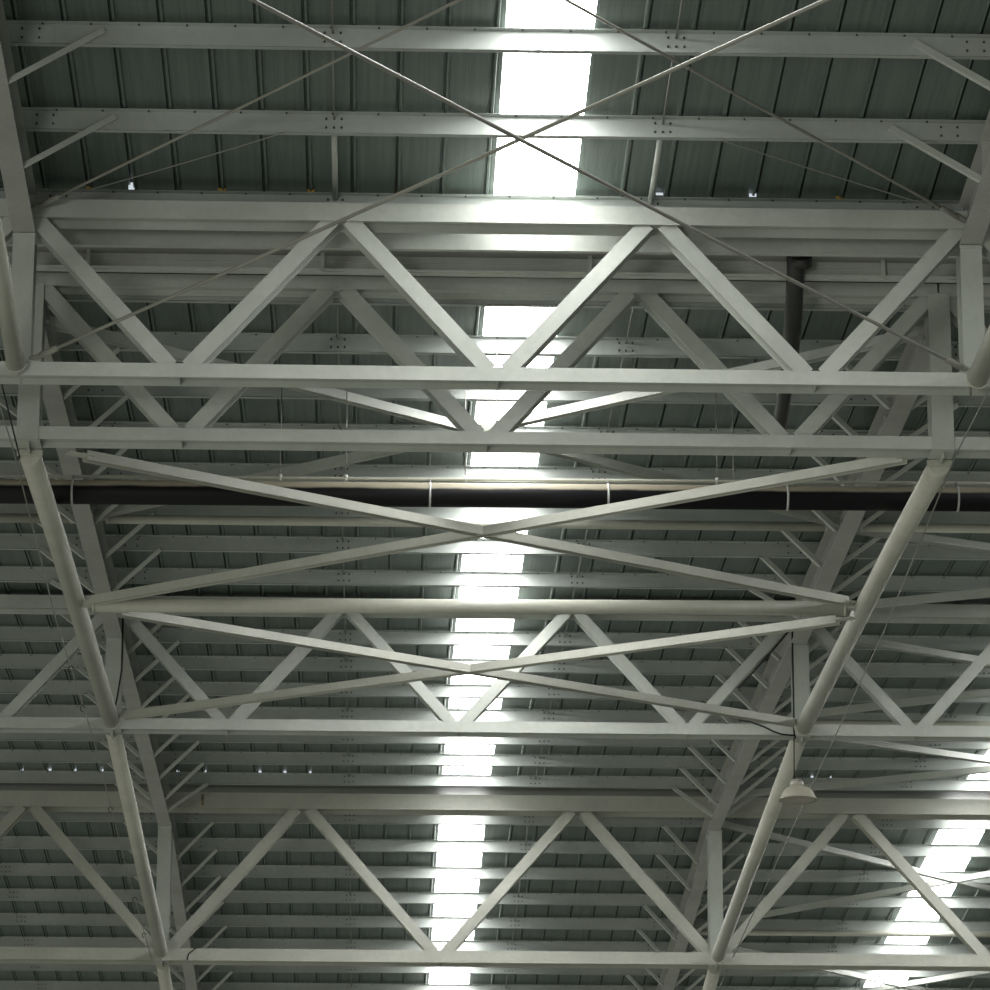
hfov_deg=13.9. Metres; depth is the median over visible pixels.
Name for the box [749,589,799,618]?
brace
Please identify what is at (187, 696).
brace
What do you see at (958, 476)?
purlin
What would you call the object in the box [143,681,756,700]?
purlin
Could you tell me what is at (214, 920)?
purlin
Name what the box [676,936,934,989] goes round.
brace
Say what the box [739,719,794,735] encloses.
power cable
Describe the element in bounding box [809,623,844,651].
brace
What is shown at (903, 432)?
purlin
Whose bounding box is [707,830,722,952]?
frame post
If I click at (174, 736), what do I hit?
brace
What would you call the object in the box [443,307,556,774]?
skylight
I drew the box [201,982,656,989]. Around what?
purlin
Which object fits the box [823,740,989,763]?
brace
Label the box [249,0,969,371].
rod
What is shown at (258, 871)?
purlin
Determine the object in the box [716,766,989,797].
brace
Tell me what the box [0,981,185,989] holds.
purlin
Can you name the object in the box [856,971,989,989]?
brace
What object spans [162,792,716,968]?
truss
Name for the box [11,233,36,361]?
frame post
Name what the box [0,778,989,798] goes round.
purlin
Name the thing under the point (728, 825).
brace
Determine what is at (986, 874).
brace
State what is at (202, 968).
purlin
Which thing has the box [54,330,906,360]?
purlin
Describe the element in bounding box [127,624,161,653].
brace
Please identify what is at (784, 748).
brace
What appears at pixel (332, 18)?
rod
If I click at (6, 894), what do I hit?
purlin
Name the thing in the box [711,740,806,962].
tube
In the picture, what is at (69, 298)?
purlin
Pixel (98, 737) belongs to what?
purlin
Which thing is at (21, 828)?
ceiling
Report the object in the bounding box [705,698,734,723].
brace
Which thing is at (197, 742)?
brace
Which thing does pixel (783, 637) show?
power cable
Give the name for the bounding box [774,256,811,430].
downpipe
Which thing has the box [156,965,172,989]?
tube
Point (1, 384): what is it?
wire
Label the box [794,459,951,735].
tube
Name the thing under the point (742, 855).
brace
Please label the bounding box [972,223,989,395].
truss
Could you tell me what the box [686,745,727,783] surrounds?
brace
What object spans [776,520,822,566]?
brace
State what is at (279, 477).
conduit
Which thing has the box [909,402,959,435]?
brace
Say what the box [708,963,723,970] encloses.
bracket
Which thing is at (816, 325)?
ceiling
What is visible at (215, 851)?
brace
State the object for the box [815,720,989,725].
roof purlin
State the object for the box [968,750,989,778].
window
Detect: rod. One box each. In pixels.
[29,0,829,360]
[31,0,461,210]
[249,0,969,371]
[331,0,333,33]
[331,136,337,200]
[332,50,334,119]
[336,305,338,339]
[339,402,340,429]
[564,0,967,222]
[607,407,612,432]
[625,309,633,343]
[648,140,662,204]
[662,55,673,124]
[675,0,682,38]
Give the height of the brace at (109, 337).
0.485 m
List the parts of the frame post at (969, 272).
seam plate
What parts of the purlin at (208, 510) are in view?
splice plate, splice plate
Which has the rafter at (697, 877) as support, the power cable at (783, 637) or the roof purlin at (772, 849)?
the roof purlin at (772, 849)
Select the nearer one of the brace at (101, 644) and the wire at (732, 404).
the wire at (732, 404)
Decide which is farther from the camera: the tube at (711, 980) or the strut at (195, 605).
the tube at (711, 980)
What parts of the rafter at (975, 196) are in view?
stiffener plate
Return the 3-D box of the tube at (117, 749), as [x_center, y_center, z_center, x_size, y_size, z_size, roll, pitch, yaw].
[-5.191,5.232,59.520,0.250,0.513,13.342,1,-18,-2]
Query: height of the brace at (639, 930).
0.500 m
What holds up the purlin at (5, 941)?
on the rafter at (179, 900)
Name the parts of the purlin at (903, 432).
splice plate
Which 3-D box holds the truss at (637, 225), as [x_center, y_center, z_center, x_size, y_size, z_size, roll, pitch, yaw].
[0.027,-1.854,38.296,8.877,1.758,0.300,1,-18,-2]
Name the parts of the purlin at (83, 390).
splice plate, splice plate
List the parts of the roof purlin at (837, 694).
splice plate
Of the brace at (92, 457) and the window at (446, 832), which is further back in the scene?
the window at (446, 832)
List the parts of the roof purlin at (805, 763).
splice plate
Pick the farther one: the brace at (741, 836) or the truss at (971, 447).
the brace at (741, 836)
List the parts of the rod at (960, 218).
fork plate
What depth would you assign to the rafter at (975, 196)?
37.75 m
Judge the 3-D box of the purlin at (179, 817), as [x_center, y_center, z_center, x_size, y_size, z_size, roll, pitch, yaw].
[-0.929,5.399,68.011,8.992,0.195,0.130,1,-18,-2]
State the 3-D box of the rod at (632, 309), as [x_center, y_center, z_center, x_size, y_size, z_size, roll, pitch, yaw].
[1.390,-1.799,41.657,0.018,0.103,1.690,1,-18,-2]
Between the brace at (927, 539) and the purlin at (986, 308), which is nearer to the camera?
the purlin at (986, 308)
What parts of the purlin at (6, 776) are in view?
splice plate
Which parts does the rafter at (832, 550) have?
stiffener plate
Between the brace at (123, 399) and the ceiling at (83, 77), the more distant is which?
the brace at (123, 399)
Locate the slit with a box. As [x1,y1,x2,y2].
[128,182,133,189]
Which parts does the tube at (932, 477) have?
plate, cap plate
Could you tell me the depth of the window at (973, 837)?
71.47 m
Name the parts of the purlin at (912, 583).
splice plate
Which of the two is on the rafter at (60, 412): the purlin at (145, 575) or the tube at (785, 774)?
the purlin at (145, 575)
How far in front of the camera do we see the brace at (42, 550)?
51.00 m
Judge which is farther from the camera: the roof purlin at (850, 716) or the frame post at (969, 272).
the roof purlin at (850, 716)
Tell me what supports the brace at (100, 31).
attached to the rafter at (18, 181)
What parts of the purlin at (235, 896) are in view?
splice plate, splice plate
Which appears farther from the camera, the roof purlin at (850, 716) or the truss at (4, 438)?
the roof purlin at (850, 716)
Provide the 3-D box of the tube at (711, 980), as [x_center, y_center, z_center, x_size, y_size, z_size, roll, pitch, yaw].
[3.309,11.382,75.055,0.250,1.953,18.637,1,-18,-2]
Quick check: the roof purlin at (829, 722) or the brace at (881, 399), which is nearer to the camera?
the brace at (881, 399)
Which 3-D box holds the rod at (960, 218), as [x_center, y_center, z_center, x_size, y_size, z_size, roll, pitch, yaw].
[0.129,-4.338,33.484,0.080,0.340,13.654,-14,-22,37]
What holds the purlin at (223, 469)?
on the rafter at (60, 412)
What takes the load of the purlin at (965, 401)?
on the rafter at (832, 550)
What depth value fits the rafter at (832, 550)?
47.36 m
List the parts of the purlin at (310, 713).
splice plate, splice plate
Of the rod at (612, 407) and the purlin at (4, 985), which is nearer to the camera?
the rod at (612, 407)
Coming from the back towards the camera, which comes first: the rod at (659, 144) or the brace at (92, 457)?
the brace at (92, 457)
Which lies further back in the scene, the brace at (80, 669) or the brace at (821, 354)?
the brace at (80, 669)
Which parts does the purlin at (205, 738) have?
splice plate, splice plate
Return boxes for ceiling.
[0,0,506,194]
[0,271,487,773]
[0,821,438,983]
[469,825,938,986]
[491,278,989,778]
[575,0,989,210]
[907,830,989,987]
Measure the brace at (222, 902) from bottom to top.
0.518 m
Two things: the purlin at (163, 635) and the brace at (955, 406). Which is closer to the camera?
the brace at (955, 406)
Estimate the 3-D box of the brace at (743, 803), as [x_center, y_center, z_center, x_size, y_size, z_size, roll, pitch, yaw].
[4.040,4.949,65.638,0.673,0.475,0.058,-2,-18,6]
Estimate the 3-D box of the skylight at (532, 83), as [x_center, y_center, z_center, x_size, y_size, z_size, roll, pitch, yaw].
[0.523,-4.593,34.241,0.773,0.538,10.360,1,-18,-2]
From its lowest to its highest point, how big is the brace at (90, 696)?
0.403 m
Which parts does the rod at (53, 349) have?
fork plate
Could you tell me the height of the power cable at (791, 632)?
1.480 m
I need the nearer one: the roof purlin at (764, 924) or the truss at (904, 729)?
the truss at (904, 729)
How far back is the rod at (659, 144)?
38.11 m
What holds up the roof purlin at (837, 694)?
on the rafter at (776, 673)
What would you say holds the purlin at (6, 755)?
on the rafter at (134, 693)
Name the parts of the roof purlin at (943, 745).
splice plate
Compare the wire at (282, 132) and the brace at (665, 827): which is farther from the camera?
the brace at (665, 827)
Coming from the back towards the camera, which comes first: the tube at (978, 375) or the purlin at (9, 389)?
the purlin at (9, 389)
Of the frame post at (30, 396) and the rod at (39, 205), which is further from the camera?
the frame post at (30, 396)
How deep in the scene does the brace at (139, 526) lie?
49.27 m
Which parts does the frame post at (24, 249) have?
seam plate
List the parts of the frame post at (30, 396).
foot plate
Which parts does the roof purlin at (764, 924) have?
splice plate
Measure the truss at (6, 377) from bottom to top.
1.758 m
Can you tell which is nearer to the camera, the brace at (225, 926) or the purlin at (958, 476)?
the purlin at (958, 476)
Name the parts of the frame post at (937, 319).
seam plate, foot plate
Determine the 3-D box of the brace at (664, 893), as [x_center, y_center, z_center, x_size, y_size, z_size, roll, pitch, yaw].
[3.013,7.079,71.604,0.076,0.491,1.069,-12,-21,34]
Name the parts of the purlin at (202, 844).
splice plate, splice plate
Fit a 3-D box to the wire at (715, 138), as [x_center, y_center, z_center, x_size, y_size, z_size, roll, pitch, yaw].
[3.193,-2.951,37.775,2.724,0.217,0.012,10,-20,-28]
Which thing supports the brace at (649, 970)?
attached to the rafter at (697, 877)
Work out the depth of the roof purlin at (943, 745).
62.46 m
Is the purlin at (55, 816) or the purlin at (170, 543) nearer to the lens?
the purlin at (170, 543)
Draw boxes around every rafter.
[0,0,36,232]
[43,306,121,637]
[117,614,171,825]
[168,813,201,989]
[656,812,712,989]
[707,631,795,830]
[790,318,925,644]
[958,110,989,244]
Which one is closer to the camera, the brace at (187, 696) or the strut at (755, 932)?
the brace at (187, 696)
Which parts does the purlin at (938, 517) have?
splice plate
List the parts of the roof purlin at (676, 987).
splice plate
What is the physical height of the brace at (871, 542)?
0.362 m
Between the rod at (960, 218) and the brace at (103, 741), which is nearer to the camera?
the rod at (960, 218)
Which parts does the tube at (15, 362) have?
plate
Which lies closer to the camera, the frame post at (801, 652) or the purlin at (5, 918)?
the frame post at (801, 652)
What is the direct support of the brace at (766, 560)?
attached to the rafter at (832, 550)
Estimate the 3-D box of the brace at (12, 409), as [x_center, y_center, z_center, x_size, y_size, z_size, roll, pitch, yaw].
[-5.139,-0.836,44.253,0.072,0.316,1.062,-12,-21,34]
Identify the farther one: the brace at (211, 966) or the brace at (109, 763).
the brace at (211, 966)
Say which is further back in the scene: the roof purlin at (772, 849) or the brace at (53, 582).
the roof purlin at (772, 849)
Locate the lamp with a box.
[778,737,817,804]
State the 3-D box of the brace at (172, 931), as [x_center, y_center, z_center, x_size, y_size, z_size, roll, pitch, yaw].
[-6.035,7.583,72.952,0.076,0.496,1.069,-12,-21,34]
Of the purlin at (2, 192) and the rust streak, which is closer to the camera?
the purlin at (2, 192)
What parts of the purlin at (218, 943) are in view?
splice plate, splice plate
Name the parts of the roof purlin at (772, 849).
splice plate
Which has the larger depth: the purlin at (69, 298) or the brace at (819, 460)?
the brace at (819, 460)
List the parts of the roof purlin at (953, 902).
splice plate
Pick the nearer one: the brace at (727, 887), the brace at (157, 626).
the brace at (157, 626)
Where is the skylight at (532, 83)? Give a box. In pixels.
[494,0,596,195]
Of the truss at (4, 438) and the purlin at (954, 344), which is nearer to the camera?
the truss at (4, 438)
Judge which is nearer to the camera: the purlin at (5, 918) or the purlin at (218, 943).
the purlin at (5, 918)
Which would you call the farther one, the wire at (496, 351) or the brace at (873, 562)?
the brace at (873, 562)
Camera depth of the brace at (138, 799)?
65.33 m
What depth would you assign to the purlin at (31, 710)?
60.45 m
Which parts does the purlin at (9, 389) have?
splice plate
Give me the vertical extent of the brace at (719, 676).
0.394 m
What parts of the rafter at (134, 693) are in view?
stiffener plate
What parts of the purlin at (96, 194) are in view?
splice plate, splice plate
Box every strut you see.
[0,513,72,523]
[82,598,854,615]
[696,929,989,936]
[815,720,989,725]
[860,522,989,532]
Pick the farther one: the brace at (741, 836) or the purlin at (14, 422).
the brace at (741, 836)
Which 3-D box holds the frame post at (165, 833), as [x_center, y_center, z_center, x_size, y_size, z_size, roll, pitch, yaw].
[-5.396,6.423,66.363,0.228,2.039,0.412,1,-18,-2]
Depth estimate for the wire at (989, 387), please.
46.60 m
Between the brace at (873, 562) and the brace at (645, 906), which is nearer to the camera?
the brace at (873, 562)
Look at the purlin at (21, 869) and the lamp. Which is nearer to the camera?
the lamp
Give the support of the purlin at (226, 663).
on the rafter at (134, 693)
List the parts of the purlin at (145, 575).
splice plate, splice plate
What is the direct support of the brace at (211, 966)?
attached to the rafter at (179, 900)
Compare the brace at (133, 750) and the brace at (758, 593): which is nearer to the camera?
the brace at (758, 593)
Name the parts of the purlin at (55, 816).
splice plate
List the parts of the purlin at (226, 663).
splice plate, splice plate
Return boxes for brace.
[0,397,16,416]
[7,27,105,83]
[14,447,63,479]
[15,478,75,523]
[23,114,116,167]
[30,512,85,559]
[37,547,93,592]
[45,316,841,525]
[50,579,91,607]
[61,615,105,650]
[62,346,120,399]
[65,450,855,605]
[75,666,126,707]
[83,457,915,605]
[84,692,96,704]
[86,449,127,479]
[89,395,127,426]
[92,327,924,518]
[94,479,146,523]
[95,716,139,756]
[99,739,145,778]
[103,512,155,559]
[107,761,150,799]
[111,612,797,726]
[112,547,162,590]
[114,782,153,811]
[118,615,855,719]
[123,821,156,853]
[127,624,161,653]
[127,848,156,876]
[135,639,180,681]
[138,900,176,934]
[141,666,186,707]
[153,716,195,756]
[159,739,200,778]
[161,694,189,717]
[164,761,204,799]
[167,782,208,810]
[169,965,184,982]
[177,820,213,859]
[181,848,217,885]
[185,875,220,911]
[196,948,228,982]
[198,900,223,927]
[203,924,226,947]
[212,970,232,989]
[625,974,642,989]
[633,951,663,985]
[637,928,661,951]
[643,904,676,939]
[651,879,684,915]
[655,852,691,890]
[661,825,699,863]
[672,787,713,816]
[675,969,694,985]
[676,871,989,930]
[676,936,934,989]
[679,766,718,804]
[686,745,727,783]
[686,974,704,989]
[696,879,735,915]
[697,905,727,932]
[704,852,744,890]
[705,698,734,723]
[707,820,989,891]
[711,739,736,761]
[715,672,757,711]
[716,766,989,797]
[722,825,752,855]
[725,646,769,687]
[727,787,764,815]
[732,766,776,804]
[738,622,781,660]
[741,745,786,784]
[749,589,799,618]
[751,740,779,762]
[752,689,989,721]
[759,555,806,600]
[772,675,819,714]
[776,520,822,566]
[785,652,829,688]
[790,484,837,531]
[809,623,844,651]
[810,630,989,666]
[812,457,850,485]
[817,401,858,435]
[819,589,861,616]
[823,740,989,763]
[830,558,877,592]
[837,525,989,552]
[841,537,880,566]
[845,363,891,409]
[846,588,989,610]
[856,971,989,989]
[857,485,915,530]
[878,458,924,485]
[888,125,981,182]
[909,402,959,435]
[912,39,989,90]
[912,371,959,409]
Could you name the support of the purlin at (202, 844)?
on the rafter at (179, 900)
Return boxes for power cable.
[115,618,123,705]
[738,632,788,688]
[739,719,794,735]
[791,632,795,738]
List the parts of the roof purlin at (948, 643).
splice plate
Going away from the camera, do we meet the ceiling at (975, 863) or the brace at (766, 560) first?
the brace at (766, 560)
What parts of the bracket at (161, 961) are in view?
plate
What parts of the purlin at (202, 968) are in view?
splice plate, splice plate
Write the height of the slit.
0.070 m
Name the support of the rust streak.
attached to the truss at (292, 805)
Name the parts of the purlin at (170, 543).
splice plate, splice plate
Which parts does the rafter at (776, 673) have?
stiffener plate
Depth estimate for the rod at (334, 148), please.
38.05 m
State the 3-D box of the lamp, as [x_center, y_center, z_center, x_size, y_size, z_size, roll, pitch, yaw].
[3.945,3.573,53.154,0.508,0.847,0.508,8,-19,-23]
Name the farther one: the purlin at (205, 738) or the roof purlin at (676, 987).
the roof purlin at (676, 987)
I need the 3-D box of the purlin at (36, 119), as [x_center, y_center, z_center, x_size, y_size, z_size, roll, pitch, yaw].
[0.032,-3.368,37.162,8.992,0.185,0.130,1,-18,-2]
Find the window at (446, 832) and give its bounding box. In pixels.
[429,825,484,983]
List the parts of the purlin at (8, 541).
splice plate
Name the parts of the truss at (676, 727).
tube bracket, plate, tube bracket, plate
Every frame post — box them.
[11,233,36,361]
[16,282,45,448]
[105,638,123,714]
[156,825,172,947]
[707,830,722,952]
[790,643,809,717]
[924,293,954,450]
[956,245,984,372]
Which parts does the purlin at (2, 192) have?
splice plate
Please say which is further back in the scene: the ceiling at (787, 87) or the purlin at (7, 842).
the purlin at (7, 842)
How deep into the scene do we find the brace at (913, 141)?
37.18 m
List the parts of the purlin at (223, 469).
splice plate, splice plate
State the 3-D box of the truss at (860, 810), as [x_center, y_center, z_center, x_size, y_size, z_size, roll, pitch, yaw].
[8.098,6.397,66.804,8.980,2.791,0.380,1,-18,-2]
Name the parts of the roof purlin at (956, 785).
splice plate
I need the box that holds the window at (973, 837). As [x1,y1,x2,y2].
[864,829,984,986]
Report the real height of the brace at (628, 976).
0.509 m
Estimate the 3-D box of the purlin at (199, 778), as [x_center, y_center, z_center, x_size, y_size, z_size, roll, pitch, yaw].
[-0.851,4.596,65.564,8.992,0.175,0.130,1,-18,-2]
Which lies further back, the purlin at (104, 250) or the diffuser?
the diffuser
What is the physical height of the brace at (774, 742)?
0.432 m
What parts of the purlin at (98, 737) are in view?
splice plate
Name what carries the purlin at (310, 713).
on the rafter at (134, 693)
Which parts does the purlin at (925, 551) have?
splice plate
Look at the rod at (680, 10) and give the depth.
35.26 m
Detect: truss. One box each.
[0,198,19,383]
[0,328,16,446]
[0,594,110,733]
[0,790,160,964]
[17,272,936,457]
[20,199,969,395]
[102,596,810,745]
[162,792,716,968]
[717,797,989,970]
[807,604,989,741]
[937,284,989,458]
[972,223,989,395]
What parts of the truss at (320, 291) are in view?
lug plate, tube bracket, plate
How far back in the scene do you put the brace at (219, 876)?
71.35 m
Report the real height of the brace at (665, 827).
0.488 m
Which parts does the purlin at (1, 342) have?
splice plate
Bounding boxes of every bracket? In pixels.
[154,959,169,966]
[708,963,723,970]
[928,449,954,464]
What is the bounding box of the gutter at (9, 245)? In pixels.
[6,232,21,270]
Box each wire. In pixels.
[0,406,151,959]
[1,384,20,457]
[80,132,284,192]
[496,351,497,456]
[715,138,959,213]
[719,387,989,989]
[732,404,733,479]
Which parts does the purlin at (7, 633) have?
splice plate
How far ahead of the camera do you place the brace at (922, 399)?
43.12 m
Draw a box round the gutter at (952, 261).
[944,244,989,283]
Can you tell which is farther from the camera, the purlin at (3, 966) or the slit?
the purlin at (3, 966)
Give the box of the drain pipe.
[0,475,989,511]
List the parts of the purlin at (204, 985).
splice plate, splice plate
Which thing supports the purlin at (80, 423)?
on the rafter at (60, 412)
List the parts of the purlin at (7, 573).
splice plate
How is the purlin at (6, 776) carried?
on the rafter at (134, 693)
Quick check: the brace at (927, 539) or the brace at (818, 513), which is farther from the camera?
the brace at (927, 539)
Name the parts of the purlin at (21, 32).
splice plate, splice plate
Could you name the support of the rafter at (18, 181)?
attached to the frame post at (24, 249)
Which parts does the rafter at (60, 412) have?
stiffener plate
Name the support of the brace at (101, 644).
attached to the rafter at (134, 693)
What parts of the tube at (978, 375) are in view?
plate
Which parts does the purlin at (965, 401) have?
splice plate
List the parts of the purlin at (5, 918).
splice plate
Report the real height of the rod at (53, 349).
0.489 m
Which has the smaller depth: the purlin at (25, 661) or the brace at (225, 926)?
the purlin at (25, 661)
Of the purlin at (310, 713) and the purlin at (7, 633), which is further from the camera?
the purlin at (310, 713)
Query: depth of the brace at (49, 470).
46.08 m
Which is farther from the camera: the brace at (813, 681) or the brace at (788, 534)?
the brace at (813, 681)
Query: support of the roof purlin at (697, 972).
on the rafter at (697, 877)
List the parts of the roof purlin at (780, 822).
splice plate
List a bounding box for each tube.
[0,217,26,374]
[17,449,119,729]
[106,734,167,958]
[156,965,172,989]
[702,969,720,989]
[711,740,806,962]
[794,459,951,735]
[966,325,989,388]
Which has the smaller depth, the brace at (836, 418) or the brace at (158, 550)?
the brace at (836, 418)
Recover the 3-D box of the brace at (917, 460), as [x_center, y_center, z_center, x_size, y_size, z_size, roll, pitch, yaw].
[4.653,-0.291,46.179,0.056,0.342,1.067,14,-22,-37]
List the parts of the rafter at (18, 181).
stiffener plate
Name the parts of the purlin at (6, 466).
splice plate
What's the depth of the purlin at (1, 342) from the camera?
42.28 m
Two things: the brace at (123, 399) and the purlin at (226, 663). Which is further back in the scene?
the purlin at (226, 663)
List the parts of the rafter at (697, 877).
stiffener plate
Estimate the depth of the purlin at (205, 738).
62.26 m
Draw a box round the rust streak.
[201,794,203,804]
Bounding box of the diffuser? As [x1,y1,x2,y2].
[780,796,815,803]
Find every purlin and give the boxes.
[0,188,5,197]
[0,330,3,349]
[0,384,17,395]
[0,420,49,425]
[0,460,62,478]
[0,504,73,515]
[0,533,82,550]
[0,566,91,582]
[0,626,105,641]
[0,654,105,668]
[0,680,122,694]
[0,704,126,717]
[0,733,135,741]
[0,749,141,763]
[0,770,146,783]
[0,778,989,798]
[0,811,157,822]
[0,836,157,849]
[0,863,156,876]
[0,888,155,901]
[0,913,174,925]
[0,936,170,947]
[0,963,182,971]
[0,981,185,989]
[6,20,989,59]
[22,107,985,143]
[29,189,963,210]
[35,229,957,282]
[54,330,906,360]
[62,295,910,311]
[68,385,883,405]
[77,421,868,435]
[88,462,849,485]
[98,504,833,521]
[100,515,836,531]
[106,534,819,557]
[114,567,805,589]
[129,628,774,648]
[136,655,767,675]
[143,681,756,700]
[149,706,742,723]
[156,734,733,747]
[161,751,726,768]
[166,772,717,788]
[174,813,704,826]
[178,838,697,854]
[182,864,689,880]
[186,890,682,905]
[190,914,673,929]
[194,938,669,951]
[198,965,661,975]
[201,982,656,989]
[674,986,989,989]
[678,969,989,977]
[686,942,989,954]
[694,919,989,930]
[699,894,989,908]
[721,818,989,829]
[722,842,989,856]
[723,869,989,883]
[738,777,989,791]
[748,756,989,770]
[757,740,989,749]
[775,712,989,720]
[778,687,989,702]
[807,635,989,650]
[809,662,989,677]
[830,575,989,591]
[845,543,989,559]
[861,511,989,523]
[877,470,989,486]
[899,430,989,436]
[915,388,989,406]
[937,291,989,312]
[951,341,958,360]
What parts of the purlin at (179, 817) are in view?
splice plate, splice plate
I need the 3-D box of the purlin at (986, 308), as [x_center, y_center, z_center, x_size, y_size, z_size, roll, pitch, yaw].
[8.911,-1.889,41.047,8.992,0.175,0.130,1,-18,-2]
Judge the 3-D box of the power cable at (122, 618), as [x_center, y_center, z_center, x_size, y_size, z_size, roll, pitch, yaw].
[-4.908,2.217,53.088,0.112,1.302,0.021,1,-18,-2]
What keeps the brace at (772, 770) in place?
attached to the rafter at (776, 673)
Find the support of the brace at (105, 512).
attached to the rafter at (60, 412)
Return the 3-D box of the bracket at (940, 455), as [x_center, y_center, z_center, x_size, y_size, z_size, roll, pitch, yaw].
[4.413,-0.365,40.295,0.240,0.067,0.330,1,-18,-2]
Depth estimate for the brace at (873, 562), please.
51.09 m
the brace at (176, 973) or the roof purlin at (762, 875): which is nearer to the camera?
the roof purlin at (762, 875)
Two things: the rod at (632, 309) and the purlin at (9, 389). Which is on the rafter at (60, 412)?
the purlin at (9, 389)
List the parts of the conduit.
hanger rod, hanger rod, hanger rod, hanger rod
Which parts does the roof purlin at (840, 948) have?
splice plate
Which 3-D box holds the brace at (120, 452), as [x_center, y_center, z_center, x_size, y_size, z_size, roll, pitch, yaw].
[-4.313,-0.391,45.928,0.056,0.342,1.067,14,-22,-37]
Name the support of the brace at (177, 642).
attached to the rafter at (134, 693)
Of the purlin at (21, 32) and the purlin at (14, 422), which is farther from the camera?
the purlin at (14, 422)
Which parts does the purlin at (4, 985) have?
splice plate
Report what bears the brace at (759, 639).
attached to the rafter at (776, 673)
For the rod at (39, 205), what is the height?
0.340 m
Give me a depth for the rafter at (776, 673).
60.48 m
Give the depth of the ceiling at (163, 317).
51.72 m
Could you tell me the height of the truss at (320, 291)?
1.806 m
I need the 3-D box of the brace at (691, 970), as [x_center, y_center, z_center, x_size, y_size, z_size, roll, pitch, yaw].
[3.728,8.890,76.428,0.053,0.527,1.079,14,-22,-37]
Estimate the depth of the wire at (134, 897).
48.26 m
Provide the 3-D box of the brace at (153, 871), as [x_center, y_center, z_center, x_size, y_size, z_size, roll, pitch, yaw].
[-5.932,6.375,69.752,0.076,0.488,1.069,-12,-21,34]
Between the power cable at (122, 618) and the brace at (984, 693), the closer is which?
the power cable at (122, 618)
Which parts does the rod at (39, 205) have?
fork plate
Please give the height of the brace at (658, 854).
0.488 m
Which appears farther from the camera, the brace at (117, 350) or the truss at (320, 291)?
the brace at (117, 350)
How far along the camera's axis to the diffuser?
53.07 m
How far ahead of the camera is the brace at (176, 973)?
76.33 m
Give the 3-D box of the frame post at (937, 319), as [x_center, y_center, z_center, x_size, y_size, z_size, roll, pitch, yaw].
[4.416,-1.185,40.504,0.223,1.640,0.312,1,-18,-2]
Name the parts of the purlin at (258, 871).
splice plate, splice plate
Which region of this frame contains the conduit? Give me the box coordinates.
[0,388,989,484]
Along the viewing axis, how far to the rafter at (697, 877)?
71.15 m
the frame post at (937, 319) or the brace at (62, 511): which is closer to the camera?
the frame post at (937, 319)
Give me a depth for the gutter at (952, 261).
39.93 m
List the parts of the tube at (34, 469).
cap plate, plate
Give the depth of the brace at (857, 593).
52.41 m
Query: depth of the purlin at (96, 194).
38.77 m
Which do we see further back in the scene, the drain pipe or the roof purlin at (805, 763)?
the roof purlin at (805, 763)
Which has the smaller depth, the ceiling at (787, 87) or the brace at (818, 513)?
the ceiling at (787, 87)
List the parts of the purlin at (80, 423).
splice plate, splice plate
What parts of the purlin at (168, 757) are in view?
splice plate, splice plate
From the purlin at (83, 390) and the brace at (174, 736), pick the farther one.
the brace at (174, 736)
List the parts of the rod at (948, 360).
fork plate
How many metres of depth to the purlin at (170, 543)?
50.68 m
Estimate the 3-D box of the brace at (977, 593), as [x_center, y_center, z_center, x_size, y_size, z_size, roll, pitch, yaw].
[8.600,0.996,51.006,10.151,0.306,0.110,-8,-19,23]
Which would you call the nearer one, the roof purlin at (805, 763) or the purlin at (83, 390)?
the purlin at (83, 390)
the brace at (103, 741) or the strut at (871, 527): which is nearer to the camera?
the strut at (871, 527)
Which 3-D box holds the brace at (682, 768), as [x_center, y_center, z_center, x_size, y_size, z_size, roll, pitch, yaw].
[3.214,4.593,64.316,0.075,0.432,1.067,-12,-21,34]
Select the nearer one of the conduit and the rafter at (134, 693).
the conduit
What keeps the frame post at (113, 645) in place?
attached to the truss at (676, 727)
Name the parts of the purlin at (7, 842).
splice plate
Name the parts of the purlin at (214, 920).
splice plate, splice plate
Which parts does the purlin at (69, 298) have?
splice plate, splice plate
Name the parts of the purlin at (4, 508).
splice plate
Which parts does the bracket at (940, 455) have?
lug plate, plate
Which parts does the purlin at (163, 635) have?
splice plate, splice plate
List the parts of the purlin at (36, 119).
splice plate, splice plate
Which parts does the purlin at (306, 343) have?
splice plate, splice plate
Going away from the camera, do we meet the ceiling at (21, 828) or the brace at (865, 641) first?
the brace at (865, 641)
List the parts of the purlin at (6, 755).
splice plate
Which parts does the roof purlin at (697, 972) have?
splice plate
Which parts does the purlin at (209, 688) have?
splice plate, splice plate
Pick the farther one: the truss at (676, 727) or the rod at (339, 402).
the truss at (676, 727)
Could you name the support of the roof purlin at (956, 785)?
on the rafter at (776, 673)
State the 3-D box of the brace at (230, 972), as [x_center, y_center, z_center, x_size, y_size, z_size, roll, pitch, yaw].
[-5.320,9.394,77.776,0.053,0.531,1.080,14,-22,-37]
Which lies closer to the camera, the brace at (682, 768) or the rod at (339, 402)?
the rod at (339, 402)
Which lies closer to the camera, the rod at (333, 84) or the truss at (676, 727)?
the rod at (333, 84)
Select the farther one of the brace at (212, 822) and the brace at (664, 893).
the brace at (664, 893)
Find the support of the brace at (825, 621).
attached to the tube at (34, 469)
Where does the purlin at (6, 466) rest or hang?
on the rafter at (60, 412)
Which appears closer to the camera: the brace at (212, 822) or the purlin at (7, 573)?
the purlin at (7, 573)
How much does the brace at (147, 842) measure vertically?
0.488 m
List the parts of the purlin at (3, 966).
splice plate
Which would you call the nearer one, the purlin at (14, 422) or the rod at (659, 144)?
the rod at (659, 144)
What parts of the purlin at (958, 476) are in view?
splice plate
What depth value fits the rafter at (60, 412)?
47.48 m
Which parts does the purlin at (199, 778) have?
splice plate, splice plate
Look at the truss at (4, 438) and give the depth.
39.90 m
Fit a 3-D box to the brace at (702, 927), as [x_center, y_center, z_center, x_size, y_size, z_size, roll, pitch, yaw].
[3.831,7.681,73.228,0.053,0.518,1.079,14,-22,-37]

